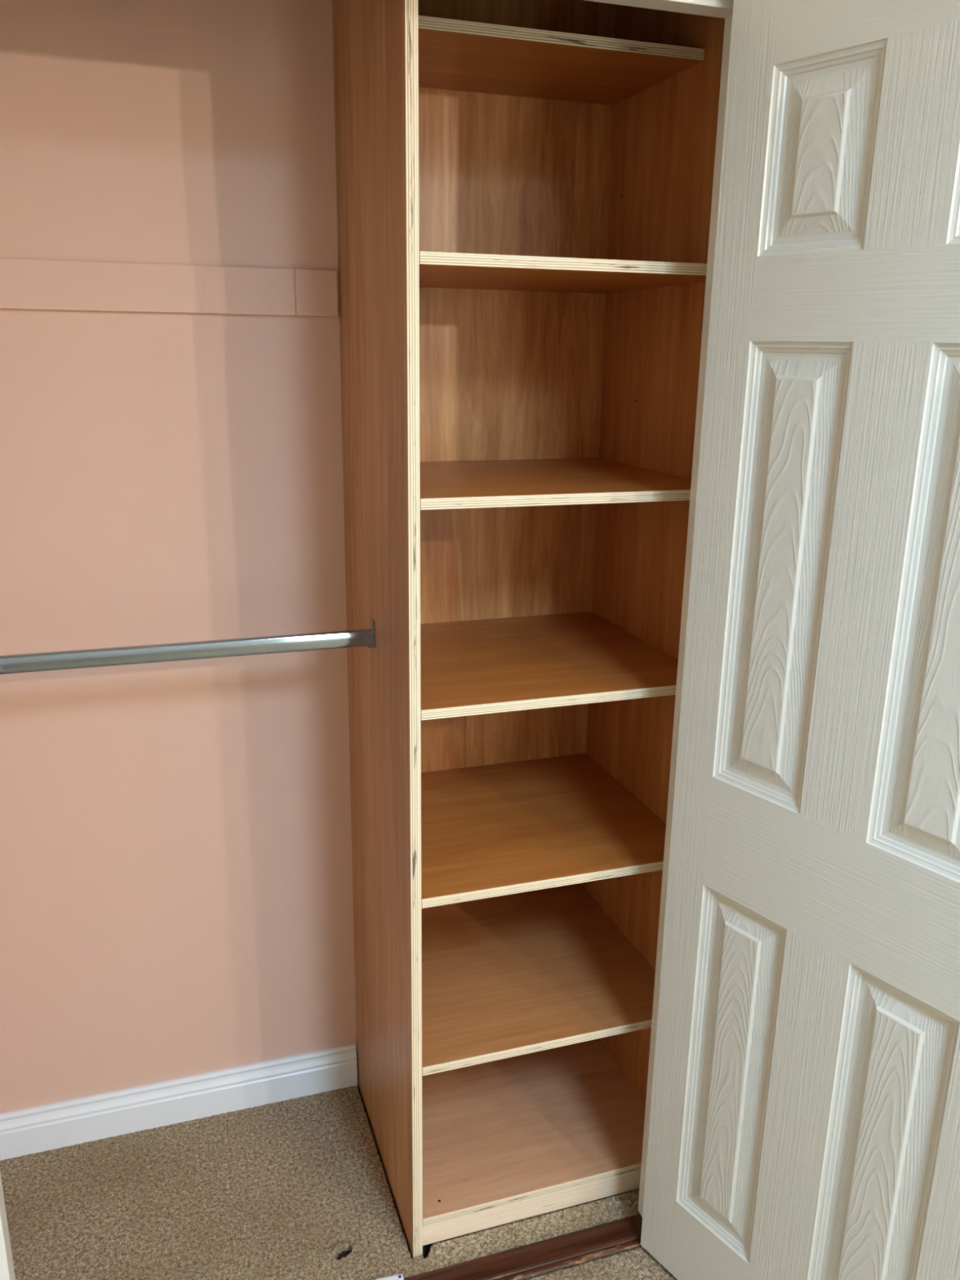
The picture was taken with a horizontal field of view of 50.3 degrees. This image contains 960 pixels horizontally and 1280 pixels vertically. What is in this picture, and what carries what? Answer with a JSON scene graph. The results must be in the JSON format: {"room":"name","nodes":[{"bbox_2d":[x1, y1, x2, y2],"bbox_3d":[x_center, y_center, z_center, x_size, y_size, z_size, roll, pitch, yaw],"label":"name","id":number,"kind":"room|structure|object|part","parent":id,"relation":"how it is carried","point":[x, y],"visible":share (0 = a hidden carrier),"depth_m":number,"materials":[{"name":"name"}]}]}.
{"room":"closet","nodes":[
{"label":"closet","id":0,"kind":"room"},
{"bbox_2d":[0,0,357,1113],"bbox_3d":[-0.713,-0.118,1.884,0.920,2.380,0.100,-4,16,-18],"label":"wall","id":1,"kind":"structure","parent":0,"point":[176,895],"depth_m":1.87,"materials":[{"name":"pink paint"}]},
{"bbox_2d":[0,257,337,316],"bbox_3d":[-0.642,-0.591,1.712,0.812,0.078,0.012,-4,16,-18],"label":"batten","id":2,"kind":"object","parent":1,"relation":"attached to","point":[24,283],"visible":1,"depth_m":1.74,"materials":[{"name":"pink paint"}]},
{"bbox_2d":[0,1043,357,1160],"bbox_3d":[-0.661,0.979,2.151,0.814,0.110,0.016,-4,16,-18],"label":"baseboard","id":3,"kind":"structure","parent":1,"relation":"attached to","point":[29,1131],"depth_m":2.15,"materials":[{"name":"white paint"}]},
{"bbox_2d":[0,1084,677,1279],"bbox_3d":[0.529,1.581,0.285,4.200,0.064,4.687,-4,16,-18],"label":"floor","id":4,"kind":"structure","parent":0,"point":[279,1190],"depth_m":1.94,"materials":[{"name":"beige carpet"}]},
{"bbox_2d":[404,1213,642,1279],"bbox_3d":[-0.195,1.144,1.749,1.124,0.025,0.059,-4,16,-18],"label":"threshold","id":5,"kind":"structure","parent":4,"relation":"on","point":[524,1262],"depth_m":1.85,"materials":[{"name":"brown wood"}]},
{"bbox_2d":[375,1274,404,1279],"bbox_3d":[-0.155,1.118,1.768,0.050,0.017,0.034,-3,16,-14],"label":"block","id":6,"kind":"object","parent":5,"relation":"on","point":[398,1277],"visible":1,"depth_m":1.78,"materials":[{"name":"white plastic"}]},
{"bbox_2d":[332,0,724,1257],"bbox_3d":[0.089,-0.100,1.843,0.573,2.366,0.542,-4,16,-18],"label":"shelving unit","id":7,"kind":"object","parent":4,"relation":"on","point":[524,188],"visible":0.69,"depth_m":1.90,"materials":[{"name":"brown wood"}]},
{"bbox_3d":[-0.177,-0.082,1.767,0.018,2.366,0.502,-4,16,-18],"label":"divider panel","id":8,"kind":"part","parent":7,"relation":"part of","materials":[{"name":"brown wood"}]},
{"bbox_3d":[0.005,-0.169,2.086,0.572,2.366,0.009,-4,16,-18],"label":"panel","id":9,"kind":"part","parent":7,"relation":"part of","materials":[{"name":"brown wood"}]},
{"bbox_3d":[0.063,0.964,2.148,0.516,0.017,0.502,-4,16,-18],"label":"shelf","id":10,"kind":"part","parent":7,"relation":"part of","materials":[{"name":"brown wood"}]},
{"bbox_3d":[0.067,0.655,2.062,0.516,0.017,0.502,-4,16,-18],"label":"shelf","id":11,"kind":"part","parent":7,"relation":"part of","materials":[{"name":"brown wood"}]},
{"bbox_3d":[0.071,0.345,1.975,0.516,0.017,0.502,-4,16,-18],"label":"shelf","id":12,"kind":"part","parent":7,"relation":"part of","materials":[{"name":"brown wood"}]},
{"bbox_3d":[0.075,0.032,1.887,0.516,0.017,0.502,-4,16,-18],"label":"shelf","id":13,"kind":"part","parent":7,"relation":"part of","materials":[{"name":"brown wood"}]},
{"bbox_3d":[0.079,-0.282,1.799,0.516,0.017,0.502,-4,16,-18],"label":"shelf","id":14,"kind":"part","parent":7,"relation":"part of","materials":[{"name":"brown wood"}]},
{"bbox_3d":[0.059,-0.953,1.696,0.516,0.017,0.329,-4,16,-18],"label":"shelf","id":15,"kind":"part","parent":7,"relation":"part of","materials":[{"name":"brown wood"}]},
{"bbox_3d":[0.083,-0.607,1.707,0.516,0.017,0.502,-4,16,-18],"label":"shelf","id":16,"kind":"part","parent":7,"relation":"part of","materials":[{"name":"brown wood"}]},
{"bbox_3d":[0.335,-0.117,1.918,0.018,2.366,0.532,-4,16,-18],"label":"panel","id":17,"kind":"part","parent":7,"relation":"part of","materials":[{"name":"brown wood"}]},
{"bbox_3d":[0.010,-0.002,1.505,4.200,2.380,0.136,-4,16,-18],"label":"wall","id":18,"kind":"structure","parent":0,"visible":0},
{"bbox_2d":[0,1172,15,1279],"bbox_3d":[-0.703,0.193,1.288,0.043,2.046,0.076,-4,17,-18],"label":"trim","id":19,"kind":"structure","parent":18,"relation":"attached to","point":[6,1266],"depth_m":1.50,"materials":[{"name":"white paint"}]},
{"bbox_2d":[585,0,733,17],"bbox_3d":[-0.162,-0.810,1.178,1.088,0.043,0.076,-4,17,-18],"label":"trim","id":20,"kind":"structure","parent":18,"relation":"attached to","point":[713,8],"depth_m":1.33,"materials":[{"name":"white paint"}]},
{"bbox_2d":[638,13,732,1217],"bbox_3d":[0.347,0.110,1.629,0.043,2.046,0.076,-4,17,-18],"label":"trim","id":21,"kind":"structure","parent":18,"relation":"attached to","point":[728,20],"depth_m":1.58,"materials":[{"name":"white paint"}]},
{"bbox_2d":[640,0,959,1279],"bbox_3d":[0.492,0.200,1.384,0.036,2.014,0.561,-11,20,-36],"label":"door","id":22,"kind":"structure","parent":18,"relation":"in","point":[805,1114],"depth_m":1.36,"materials":[{"name":"white paint"}]},
{"bbox_3d":[-1.009,-0.011,1.490,0.100,2.380,0.487,-4,16,-18],"label":"wall","id":23,"kind":"structure","parent":0,"visible":0},
{"bbox_2d":[0,619,374,674],"bbox_3d":[-0.574,0.019,1.652,0.819,0.048,0.019,-4,16,-18],"label":"rail","id":24,"kind":"object","parent":23,"relation":"attached to","point":[143,654],"visible":1,"depth_m":1.68,"materials":[{"name":"silver metal"}]},
{"bbox_2d":[366,619,374,648],"bbox_3d":[-0.191,-0.011,1.776,0.012,0.048,0.019,-4,16,-18],"label":"socket","id":25,"kind":"object","parent":24,"relation":"attached to","point":[370,632],"depth_m":1.77,"materials":[{"name":"silver metal"}]}
]}

